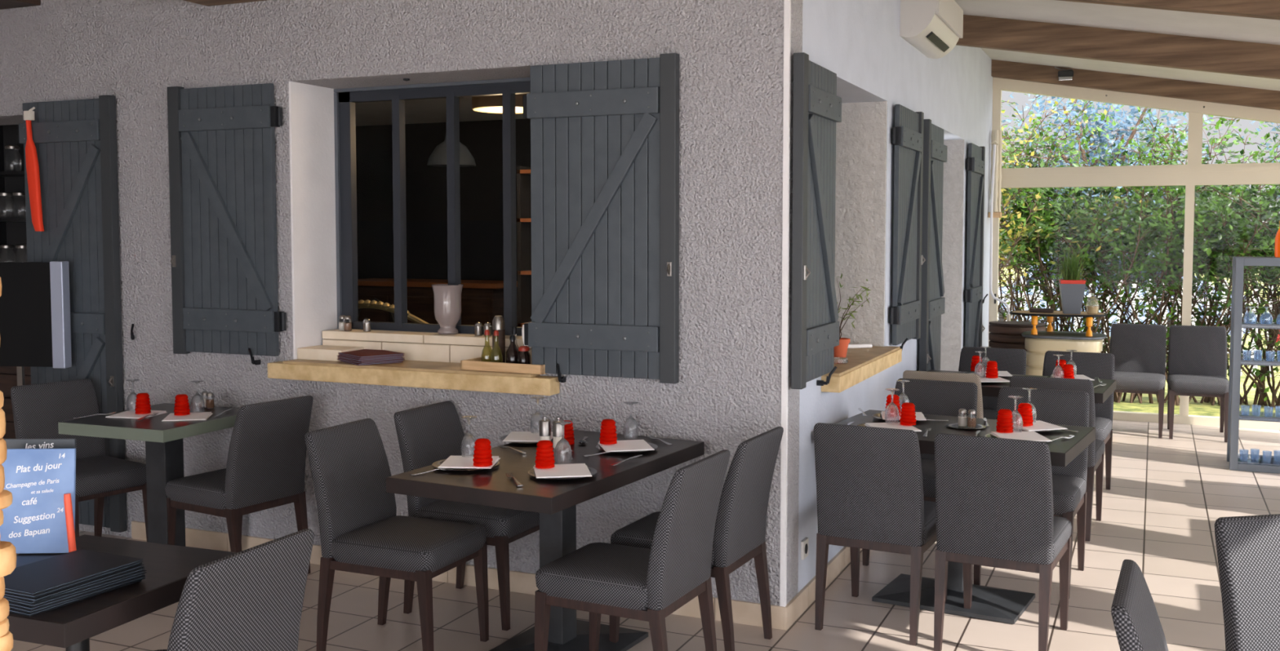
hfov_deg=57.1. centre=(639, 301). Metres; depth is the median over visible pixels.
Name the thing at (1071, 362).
wine glass
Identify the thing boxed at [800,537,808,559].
wall socket
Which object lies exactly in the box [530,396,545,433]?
wine glass
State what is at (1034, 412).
wine glass
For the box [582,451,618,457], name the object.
knife
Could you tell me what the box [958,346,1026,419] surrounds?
dining chair
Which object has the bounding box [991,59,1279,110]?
ceiling beam
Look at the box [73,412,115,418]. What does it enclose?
fork
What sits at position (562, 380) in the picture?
stay
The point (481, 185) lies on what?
wall
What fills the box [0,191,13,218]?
glass jar
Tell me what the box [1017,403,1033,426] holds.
tumbler
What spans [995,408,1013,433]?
tumbler
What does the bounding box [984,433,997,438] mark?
plate
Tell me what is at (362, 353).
menu
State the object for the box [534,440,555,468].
tumbler
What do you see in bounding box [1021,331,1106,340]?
countertop
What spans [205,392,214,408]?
shaker
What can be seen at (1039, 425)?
paper napkin
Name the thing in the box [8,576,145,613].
menu
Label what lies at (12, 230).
shelf
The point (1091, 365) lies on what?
dining chair
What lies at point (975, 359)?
tumbler
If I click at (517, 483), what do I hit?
fork
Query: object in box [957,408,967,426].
shaker
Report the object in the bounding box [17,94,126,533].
shutter
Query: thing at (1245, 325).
shelf
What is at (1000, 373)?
paper napkin
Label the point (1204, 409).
ground
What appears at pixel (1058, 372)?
wine glass
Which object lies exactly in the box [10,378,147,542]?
dining chair
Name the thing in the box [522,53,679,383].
shutter
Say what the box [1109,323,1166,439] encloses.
dining chair
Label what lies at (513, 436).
paper napkin
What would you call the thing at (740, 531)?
dining chair
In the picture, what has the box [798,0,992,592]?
wall
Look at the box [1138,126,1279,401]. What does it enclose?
shrub
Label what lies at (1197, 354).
dining chair
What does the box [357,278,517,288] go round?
countertop
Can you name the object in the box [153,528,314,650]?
dining chair
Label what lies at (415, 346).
tiled ledge
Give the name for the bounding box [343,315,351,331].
shaker
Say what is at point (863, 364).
window ledge
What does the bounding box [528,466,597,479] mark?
plate
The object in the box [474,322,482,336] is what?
shaker
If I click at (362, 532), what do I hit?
dining chair
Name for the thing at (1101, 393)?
dining table
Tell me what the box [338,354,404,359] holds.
menu
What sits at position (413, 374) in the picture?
window ledge
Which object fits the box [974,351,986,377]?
wine glass
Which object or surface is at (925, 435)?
fork
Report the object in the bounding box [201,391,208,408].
shaker
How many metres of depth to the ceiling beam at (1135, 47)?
7.83 m
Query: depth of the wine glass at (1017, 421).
5.00 m
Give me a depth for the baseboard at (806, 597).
5.21 m
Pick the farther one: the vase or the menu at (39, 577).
the vase
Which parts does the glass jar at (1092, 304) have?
lid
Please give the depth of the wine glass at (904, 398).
5.54 m
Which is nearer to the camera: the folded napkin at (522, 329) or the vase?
the folded napkin at (522, 329)
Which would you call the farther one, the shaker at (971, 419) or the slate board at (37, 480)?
the shaker at (971, 419)
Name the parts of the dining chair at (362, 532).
leg, backrest, leg, seat frame, seat, leg, leg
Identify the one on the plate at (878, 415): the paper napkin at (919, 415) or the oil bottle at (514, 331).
the paper napkin at (919, 415)
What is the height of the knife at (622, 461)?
0.010 m
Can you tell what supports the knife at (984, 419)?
on the dining table at (988, 603)
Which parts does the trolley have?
post, post, post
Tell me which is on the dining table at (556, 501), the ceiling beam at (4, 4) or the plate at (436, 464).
the plate at (436, 464)
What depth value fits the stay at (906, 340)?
6.76 m
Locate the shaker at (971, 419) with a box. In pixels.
[966,409,976,427]
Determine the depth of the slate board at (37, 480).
3.20 m
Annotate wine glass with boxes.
[125,379,139,411]
[190,380,204,413]
[461,416,477,457]
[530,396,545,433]
[554,421,571,464]
[623,401,638,439]
[884,388,899,423]
[897,380,910,412]
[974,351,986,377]
[980,346,991,372]
[1008,395,1022,432]
[1022,387,1036,422]
[1052,354,1064,377]
[1066,350,1076,376]
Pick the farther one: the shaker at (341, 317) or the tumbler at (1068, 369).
the tumbler at (1068, 369)
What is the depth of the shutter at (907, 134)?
6.85 m
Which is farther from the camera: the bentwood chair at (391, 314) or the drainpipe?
the drainpipe
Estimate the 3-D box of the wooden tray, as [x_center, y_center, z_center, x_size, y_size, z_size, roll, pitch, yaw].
[-0.570,0.291,5.435,0.440,0.042,0.265,2,4,27]
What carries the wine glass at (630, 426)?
on the paper napkin at (628, 445)
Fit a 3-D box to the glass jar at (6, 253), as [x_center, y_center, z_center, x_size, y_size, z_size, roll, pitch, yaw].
[-4.134,-0.289,7.688,0.100,0.170,0.100,1,4,24]
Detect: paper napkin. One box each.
[106,410,167,418]
[161,412,212,421]
[437,455,500,468]
[502,431,552,442]
[533,463,591,478]
[598,440,654,452]
[864,422,921,431]
[880,411,926,420]
[980,377,1009,382]
[985,371,1012,376]
[990,431,1052,441]
[1022,420,1067,431]
[1051,374,1093,380]
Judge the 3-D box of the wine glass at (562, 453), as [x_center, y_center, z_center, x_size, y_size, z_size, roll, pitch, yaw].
[-0.284,0.520,4.343,0.063,0.150,0.063,1,4,24]
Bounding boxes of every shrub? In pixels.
[997,93,1279,353]
[997,95,1160,323]
[1001,111,1279,405]
[1048,111,1279,408]
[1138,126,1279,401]
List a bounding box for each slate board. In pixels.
[0,448,75,554]
[4,439,76,448]
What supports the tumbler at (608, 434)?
on the paper napkin at (628, 445)
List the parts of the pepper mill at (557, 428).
glass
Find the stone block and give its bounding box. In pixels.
[297,345,364,361]
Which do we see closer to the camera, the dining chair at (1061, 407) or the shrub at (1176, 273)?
the dining chair at (1061, 407)
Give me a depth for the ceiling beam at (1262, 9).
5.66 m
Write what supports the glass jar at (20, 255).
on the shelf at (12, 230)
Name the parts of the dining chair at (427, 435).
leg, backrest, leg, seat, leg, seat frame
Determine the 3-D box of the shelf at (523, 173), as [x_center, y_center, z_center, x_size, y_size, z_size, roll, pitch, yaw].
[-0.272,0.129,8.010,1.100,2.100,0.320,1,4,24]
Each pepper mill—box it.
[539,416,551,440]
[552,417,563,448]
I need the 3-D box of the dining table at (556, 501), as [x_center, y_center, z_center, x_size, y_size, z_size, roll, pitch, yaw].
[-0.320,0.992,4.588,0.700,0.771,1.190,2,4,28]
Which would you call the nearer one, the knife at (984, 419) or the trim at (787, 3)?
the trim at (787, 3)
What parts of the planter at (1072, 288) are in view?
pot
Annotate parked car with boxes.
[998,253,1249,340]
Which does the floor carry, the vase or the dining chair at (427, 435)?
the dining chair at (427, 435)
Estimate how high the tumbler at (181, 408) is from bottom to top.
0.094 m
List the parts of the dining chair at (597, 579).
leg, seat, leg, seat frame, leg, backrest, leg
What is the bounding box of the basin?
[1037,332,1085,336]
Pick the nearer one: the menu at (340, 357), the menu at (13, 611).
the menu at (13, 611)
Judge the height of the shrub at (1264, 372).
3.165 m
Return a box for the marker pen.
[63,493,76,552]
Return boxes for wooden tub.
[988,320,1045,365]
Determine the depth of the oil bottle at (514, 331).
5.50 m
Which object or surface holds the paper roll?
on the window ledge at (863, 364)
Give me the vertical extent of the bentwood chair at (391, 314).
1.145 m
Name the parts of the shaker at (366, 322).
lid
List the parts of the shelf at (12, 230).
panel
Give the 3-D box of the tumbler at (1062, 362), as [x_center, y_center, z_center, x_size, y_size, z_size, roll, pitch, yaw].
[2.500,0.393,6.986,0.072,0.094,0.072,-2,4,-26]
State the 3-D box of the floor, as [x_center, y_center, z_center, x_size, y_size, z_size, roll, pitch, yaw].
[-0.851,1.425,4.885,10.600,0.120,14.500,1,4,24]
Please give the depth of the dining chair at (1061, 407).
5.71 m
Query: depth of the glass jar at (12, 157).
7.58 m
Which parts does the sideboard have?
door, door, door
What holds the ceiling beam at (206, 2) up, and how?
attached to the ceiling at (1258, 30)
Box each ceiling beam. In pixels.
[0,0,40,9]
[183,0,266,6]
[955,14,1279,79]
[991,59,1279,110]
[1057,0,1279,20]
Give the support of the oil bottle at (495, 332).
in the wooden tray
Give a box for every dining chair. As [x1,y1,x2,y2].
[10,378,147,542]
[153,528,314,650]
[164,395,313,574]
[304,418,488,650]
[393,400,539,631]
[534,449,730,650]
[609,426,783,650]
[813,422,947,646]
[862,378,977,566]
[902,370,983,418]
[933,433,1071,650]
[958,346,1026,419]
[973,386,1089,599]
[1009,375,1105,542]
[1042,351,1114,489]
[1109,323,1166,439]
[1111,560,1168,650]
[1167,325,1228,442]
[1214,514,1279,650]
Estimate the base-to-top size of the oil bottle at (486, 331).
0.170 m
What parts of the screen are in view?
panel, frame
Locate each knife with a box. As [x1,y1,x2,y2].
[213,408,232,417]
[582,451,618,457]
[609,454,643,466]
[857,408,866,416]
[982,417,989,426]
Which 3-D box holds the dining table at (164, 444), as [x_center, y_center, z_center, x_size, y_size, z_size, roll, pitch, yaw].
[-2.275,0.930,5.644,0.620,0.771,0.660,1,4,22]
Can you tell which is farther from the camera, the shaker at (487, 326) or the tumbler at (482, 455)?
the shaker at (487, 326)
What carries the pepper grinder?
on the wooden tray
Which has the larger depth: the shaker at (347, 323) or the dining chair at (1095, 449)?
the dining chair at (1095, 449)
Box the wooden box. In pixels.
[1029,307,1053,312]
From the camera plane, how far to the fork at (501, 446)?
4.70 m
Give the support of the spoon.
on the dining table at (556, 501)
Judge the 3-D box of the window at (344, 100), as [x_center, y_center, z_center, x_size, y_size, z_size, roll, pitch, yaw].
[-0.954,-0.461,5.874,1.346,1.250,0.060,1,4,24]
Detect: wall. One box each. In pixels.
[0,0,802,606]
[355,118,530,221]
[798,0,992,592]
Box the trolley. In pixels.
[1008,310,1106,376]
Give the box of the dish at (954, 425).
[946,422,986,429]
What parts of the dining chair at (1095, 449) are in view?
backrest, leg, seat frame, seat, leg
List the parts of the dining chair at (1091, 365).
backrest, seat, seat frame, leg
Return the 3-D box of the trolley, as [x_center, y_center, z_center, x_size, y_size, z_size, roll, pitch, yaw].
[3.377,0.589,9.544,0.754,1.002,0.534,1,4,24]
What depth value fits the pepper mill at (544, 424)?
4.78 m
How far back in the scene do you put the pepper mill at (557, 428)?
4.76 m
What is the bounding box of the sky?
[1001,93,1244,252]
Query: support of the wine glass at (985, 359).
on the paper napkin at (1000, 373)
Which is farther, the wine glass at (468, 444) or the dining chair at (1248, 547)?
the wine glass at (468, 444)
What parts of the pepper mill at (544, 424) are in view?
glass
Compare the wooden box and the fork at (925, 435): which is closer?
the fork at (925, 435)
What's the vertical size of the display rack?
1.475 m
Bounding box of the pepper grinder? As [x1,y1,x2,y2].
[492,315,505,363]
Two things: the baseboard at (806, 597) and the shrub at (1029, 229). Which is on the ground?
the shrub at (1029, 229)
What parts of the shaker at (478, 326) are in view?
lid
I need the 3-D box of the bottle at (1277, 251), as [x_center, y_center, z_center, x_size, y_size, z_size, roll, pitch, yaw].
[4.440,-0.436,8.143,0.080,0.260,0.080,1,4,24]
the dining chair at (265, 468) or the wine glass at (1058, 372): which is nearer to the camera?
the dining chair at (265, 468)
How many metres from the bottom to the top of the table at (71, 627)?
0.771 m
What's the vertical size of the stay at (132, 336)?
0.090 m
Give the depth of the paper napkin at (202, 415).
5.53 m
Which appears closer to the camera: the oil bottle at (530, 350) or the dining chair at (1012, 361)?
the oil bottle at (530, 350)
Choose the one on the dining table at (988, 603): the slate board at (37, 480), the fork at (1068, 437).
the fork at (1068, 437)
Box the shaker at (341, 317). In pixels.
[338,315,345,330]
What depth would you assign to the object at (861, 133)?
6.63 m
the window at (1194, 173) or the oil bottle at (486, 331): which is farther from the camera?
the window at (1194, 173)
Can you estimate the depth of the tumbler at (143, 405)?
5.61 m
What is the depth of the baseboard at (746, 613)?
5.44 m
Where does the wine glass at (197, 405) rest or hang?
on the paper napkin at (202, 415)
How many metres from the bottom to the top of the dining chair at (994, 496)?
0.872 m
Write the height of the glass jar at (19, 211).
0.170 m
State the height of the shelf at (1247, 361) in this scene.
0.010 m
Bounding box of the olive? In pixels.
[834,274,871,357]
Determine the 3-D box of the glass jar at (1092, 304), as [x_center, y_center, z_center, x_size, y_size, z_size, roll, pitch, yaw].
[3.600,0.015,9.357,0.096,0.165,0.096,1,4,24]
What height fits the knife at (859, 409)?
0.010 m
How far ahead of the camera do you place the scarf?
6.37 m
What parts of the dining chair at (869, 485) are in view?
leg, leg, backrest, seat frame, leg, seat, leg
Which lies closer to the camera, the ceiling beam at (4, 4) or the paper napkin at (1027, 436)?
the paper napkin at (1027, 436)
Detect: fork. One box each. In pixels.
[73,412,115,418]
[135,413,158,421]
[408,468,455,475]
[496,444,526,453]
[506,473,522,486]
[647,435,672,445]
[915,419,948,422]
[922,428,931,437]
[1044,435,1074,442]
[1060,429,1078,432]
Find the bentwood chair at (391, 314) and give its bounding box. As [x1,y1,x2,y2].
[358,297,394,322]
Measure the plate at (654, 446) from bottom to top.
0.014 m
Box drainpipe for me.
[989,140,1010,320]
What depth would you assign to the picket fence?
13.96 m
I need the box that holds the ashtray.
[834,357,848,364]
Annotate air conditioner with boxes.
[900,0,963,58]
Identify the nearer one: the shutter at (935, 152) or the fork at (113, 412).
the fork at (113, 412)
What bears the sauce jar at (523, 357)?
on the wooden tray
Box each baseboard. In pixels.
[131,520,783,630]
[783,546,862,630]
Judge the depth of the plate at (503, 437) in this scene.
4.88 m
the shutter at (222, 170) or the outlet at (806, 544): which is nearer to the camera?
the outlet at (806, 544)
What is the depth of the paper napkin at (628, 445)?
4.70 m
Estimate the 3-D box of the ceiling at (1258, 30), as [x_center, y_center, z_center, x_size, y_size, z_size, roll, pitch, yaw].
[-0.660,-1.522,4.710,10.950,0.876,14.650,1,4,24]
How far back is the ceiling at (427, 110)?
9.58 m
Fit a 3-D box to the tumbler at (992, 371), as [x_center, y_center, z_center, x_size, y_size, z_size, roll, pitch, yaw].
[2.065,0.398,6.903,0.072,0.094,0.072,1,4,19]
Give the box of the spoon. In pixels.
[577,436,588,444]
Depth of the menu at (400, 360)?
5.66 m
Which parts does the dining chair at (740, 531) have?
leg, seat, leg, seat frame, backrest, leg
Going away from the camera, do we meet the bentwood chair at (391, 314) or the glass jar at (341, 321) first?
the glass jar at (341, 321)
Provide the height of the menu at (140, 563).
0.007 m
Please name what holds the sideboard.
on the floor
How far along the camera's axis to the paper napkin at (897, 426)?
5.19 m
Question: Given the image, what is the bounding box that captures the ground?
[998,267,1279,417]
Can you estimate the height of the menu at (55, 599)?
0.007 m
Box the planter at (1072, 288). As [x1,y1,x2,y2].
[1051,248,1092,314]
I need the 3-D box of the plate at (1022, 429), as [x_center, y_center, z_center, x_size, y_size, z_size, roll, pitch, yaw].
[1.718,0.562,5.217,0.250,0.014,0.250,1,4,24]
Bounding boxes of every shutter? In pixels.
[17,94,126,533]
[167,83,286,356]
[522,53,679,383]
[791,52,841,389]
[889,104,925,346]
[919,119,946,371]
[964,142,985,347]
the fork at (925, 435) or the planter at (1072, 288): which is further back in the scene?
the planter at (1072, 288)
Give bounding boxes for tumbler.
[134,393,151,414]
[173,394,190,415]
[472,438,493,466]
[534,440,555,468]
[563,420,574,444]
[599,419,617,444]
[884,395,900,416]
[899,402,916,426]
[970,355,982,371]
[985,360,998,377]
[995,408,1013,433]
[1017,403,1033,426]
[1055,360,1066,368]
[1062,364,1074,378]
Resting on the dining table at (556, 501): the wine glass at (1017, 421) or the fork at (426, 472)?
the fork at (426, 472)
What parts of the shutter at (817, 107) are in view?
plank panel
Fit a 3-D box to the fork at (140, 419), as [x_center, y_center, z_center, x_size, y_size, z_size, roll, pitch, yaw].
[-2.323,0.542,5.544,0.024,0.010,0.192,0,3,4]
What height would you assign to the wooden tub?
0.875 m
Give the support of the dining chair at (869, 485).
on the floor
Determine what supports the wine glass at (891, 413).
on the paper napkin at (897, 426)
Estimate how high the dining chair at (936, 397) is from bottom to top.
0.872 m
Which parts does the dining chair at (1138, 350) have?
seat frame, backrest, seat, leg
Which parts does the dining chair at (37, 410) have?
backrest, leg, leg, seat, seat frame, leg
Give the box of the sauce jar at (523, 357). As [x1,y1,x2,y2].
[517,346,530,364]
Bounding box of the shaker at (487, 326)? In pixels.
[484,322,491,336]
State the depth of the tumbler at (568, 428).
4.84 m
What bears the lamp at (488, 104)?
hanging from the ceiling at (427, 110)
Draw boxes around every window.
[333,77,530,336]
[988,77,1279,430]
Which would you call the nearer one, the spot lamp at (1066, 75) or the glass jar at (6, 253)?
the glass jar at (6, 253)
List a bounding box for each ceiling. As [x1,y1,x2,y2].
[355,96,526,126]
[954,0,1279,91]
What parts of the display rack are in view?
shelf rail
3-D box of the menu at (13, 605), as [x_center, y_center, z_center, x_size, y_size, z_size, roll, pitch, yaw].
[-1.412,0.690,2.867,0.220,0.007,0.310,2,4,27]
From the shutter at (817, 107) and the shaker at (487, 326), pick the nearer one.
the shutter at (817, 107)
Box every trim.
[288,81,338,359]
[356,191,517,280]
[779,0,791,607]
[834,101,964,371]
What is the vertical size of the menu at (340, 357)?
0.007 m
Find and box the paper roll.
[848,344,872,348]
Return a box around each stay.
[130,324,134,340]
[248,348,261,364]
[556,364,566,382]
[816,366,837,386]
[899,337,907,349]
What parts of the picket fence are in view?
rail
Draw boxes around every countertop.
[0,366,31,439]
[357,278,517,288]
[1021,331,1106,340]
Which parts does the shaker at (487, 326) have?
lid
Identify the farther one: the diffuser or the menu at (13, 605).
the diffuser
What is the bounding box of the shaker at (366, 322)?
[363,319,370,332]
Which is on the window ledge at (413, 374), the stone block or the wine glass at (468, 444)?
the stone block
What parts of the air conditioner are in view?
panel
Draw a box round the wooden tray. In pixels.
[460,355,545,374]
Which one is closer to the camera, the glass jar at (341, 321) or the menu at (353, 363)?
the menu at (353, 363)
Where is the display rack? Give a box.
[1226,257,1279,474]
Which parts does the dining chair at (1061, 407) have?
leg, backrest, leg, seat frame, seat, leg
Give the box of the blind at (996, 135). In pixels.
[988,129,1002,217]
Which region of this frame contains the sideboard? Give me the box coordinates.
[357,278,517,327]
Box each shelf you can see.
[0,124,26,253]
[516,166,531,327]
[1240,357,1279,364]
[1242,322,1279,328]
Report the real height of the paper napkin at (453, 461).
0.009 m
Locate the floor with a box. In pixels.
[10,420,1279,650]
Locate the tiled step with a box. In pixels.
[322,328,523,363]
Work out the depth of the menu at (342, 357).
5.65 m
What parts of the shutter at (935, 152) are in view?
plank panel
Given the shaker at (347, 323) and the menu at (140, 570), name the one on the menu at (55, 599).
the menu at (140, 570)
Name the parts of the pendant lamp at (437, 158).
lamp shade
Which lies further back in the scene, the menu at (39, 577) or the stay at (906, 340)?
the stay at (906, 340)
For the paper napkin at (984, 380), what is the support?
on the plate
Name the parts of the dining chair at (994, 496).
leg, leg, backrest, seat frame, leg, seat, leg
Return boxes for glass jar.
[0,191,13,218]
[0,244,15,262]
[4,145,22,171]
[12,191,26,217]
[14,244,26,262]
[201,395,206,408]
[338,319,344,330]
[1086,293,1098,314]
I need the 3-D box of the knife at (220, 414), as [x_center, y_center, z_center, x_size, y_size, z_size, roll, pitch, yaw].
[-2.001,0.535,5.665,0.020,0.010,0.215,0,3,4]
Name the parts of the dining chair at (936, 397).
leg, seat, seat frame, backrest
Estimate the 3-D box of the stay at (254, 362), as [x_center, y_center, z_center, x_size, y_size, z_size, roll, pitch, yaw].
[-1.933,0.275,5.909,0.021,0.090,0.111,1,4,19]
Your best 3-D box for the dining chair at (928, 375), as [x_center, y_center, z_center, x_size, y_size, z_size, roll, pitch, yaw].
[1.797,0.815,6.816,0.450,0.872,0.580,2,4,27]
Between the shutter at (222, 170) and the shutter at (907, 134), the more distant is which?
the shutter at (907, 134)
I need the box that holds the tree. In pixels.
[1220,120,1279,218]
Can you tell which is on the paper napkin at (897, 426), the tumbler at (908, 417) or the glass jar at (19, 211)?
the tumbler at (908, 417)
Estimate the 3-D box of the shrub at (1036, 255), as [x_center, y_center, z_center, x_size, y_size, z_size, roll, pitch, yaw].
[4.778,-0.750,12.313,3.610,3.484,2.373,0,3,3]
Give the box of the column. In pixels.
[0,277,16,650]
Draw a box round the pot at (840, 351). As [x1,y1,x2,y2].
[834,337,849,357]
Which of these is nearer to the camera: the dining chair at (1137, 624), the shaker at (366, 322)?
the dining chair at (1137, 624)
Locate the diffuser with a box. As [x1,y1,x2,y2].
[473,106,523,113]
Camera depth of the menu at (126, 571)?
2.78 m
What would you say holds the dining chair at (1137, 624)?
on the floor
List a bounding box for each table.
[7,534,236,650]
[57,403,239,546]
[386,430,704,650]
[833,409,1095,624]
[928,369,1115,404]
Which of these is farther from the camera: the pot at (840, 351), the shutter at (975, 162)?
the shutter at (975, 162)
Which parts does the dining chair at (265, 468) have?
leg, seat, leg, seat frame, leg, backrest, leg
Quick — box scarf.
[23,106,44,231]
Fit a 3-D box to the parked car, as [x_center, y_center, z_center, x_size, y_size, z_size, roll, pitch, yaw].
[6.613,-0.019,17.331,4.050,1.420,1.720,1,4,20]
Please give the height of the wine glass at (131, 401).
0.150 m
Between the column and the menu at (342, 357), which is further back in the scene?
the menu at (342, 357)
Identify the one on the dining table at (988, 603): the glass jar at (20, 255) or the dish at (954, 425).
the dish at (954, 425)
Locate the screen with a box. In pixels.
[0,261,71,386]
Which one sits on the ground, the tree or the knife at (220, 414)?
the tree
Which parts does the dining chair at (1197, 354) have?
leg, leg, seat frame, backrest, seat, leg, leg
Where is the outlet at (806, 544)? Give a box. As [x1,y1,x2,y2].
[804,543,808,554]
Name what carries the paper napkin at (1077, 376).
on the plate
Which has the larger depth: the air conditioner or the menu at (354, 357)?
the air conditioner
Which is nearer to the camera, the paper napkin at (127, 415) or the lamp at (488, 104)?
the paper napkin at (127, 415)
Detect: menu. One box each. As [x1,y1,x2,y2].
[3,568,145,604]
[4,549,142,595]
[4,562,142,599]
[4,564,144,602]
[7,570,146,608]
[8,573,145,611]
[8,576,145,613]
[8,580,142,617]
[337,349,404,358]
[337,355,402,361]
[337,358,404,364]
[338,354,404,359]
[339,357,404,362]
[339,360,403,365]
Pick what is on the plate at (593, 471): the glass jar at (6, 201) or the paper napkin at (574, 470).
the paper napkin at (574, 470)
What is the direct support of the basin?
in the trolley
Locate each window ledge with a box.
[267,359,559,395]
[821,346,902,392]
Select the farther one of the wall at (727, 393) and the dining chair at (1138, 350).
the dining chair at (1138, 350)
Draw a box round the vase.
[431,284,463,334]
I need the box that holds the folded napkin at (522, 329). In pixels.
[521,324,530,349]
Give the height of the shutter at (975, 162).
2.330 m
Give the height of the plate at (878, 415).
0.014 m
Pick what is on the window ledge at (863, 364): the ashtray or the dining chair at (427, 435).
the ashtray
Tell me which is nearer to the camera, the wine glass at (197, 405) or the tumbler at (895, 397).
the tumbler at (895, 397)
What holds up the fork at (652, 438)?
on the dining table at (556, 501)
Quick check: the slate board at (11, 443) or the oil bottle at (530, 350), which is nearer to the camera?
the slate board at (11, 443)
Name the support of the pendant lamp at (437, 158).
hanging from the ceiling at (427, 110)
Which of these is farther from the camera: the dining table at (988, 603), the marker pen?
the dining table at (988, 603)
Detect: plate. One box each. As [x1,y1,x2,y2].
[431,459,499,471]
[499,435,553,444]
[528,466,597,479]
[595,442,657,453]
[871,413,926,422]
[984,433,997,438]
[1022,429,1053,432]
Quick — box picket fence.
[997,278,1279,377]
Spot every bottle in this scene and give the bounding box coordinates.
[480,329,493,360]
[490,330,502,360]
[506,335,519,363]
[511,327,518,349]
[523,344,531,364]
[1274,220,1279,257]
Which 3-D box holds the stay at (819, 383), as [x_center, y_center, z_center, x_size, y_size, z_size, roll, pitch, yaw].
[0.827,0.333,5.268,0.111,0.090,0.021,1,4,19]
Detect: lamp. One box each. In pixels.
[426,97,475,167]
[471,93,526,113]
[1054,66,1073,81]
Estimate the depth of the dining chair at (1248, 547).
3.15 m

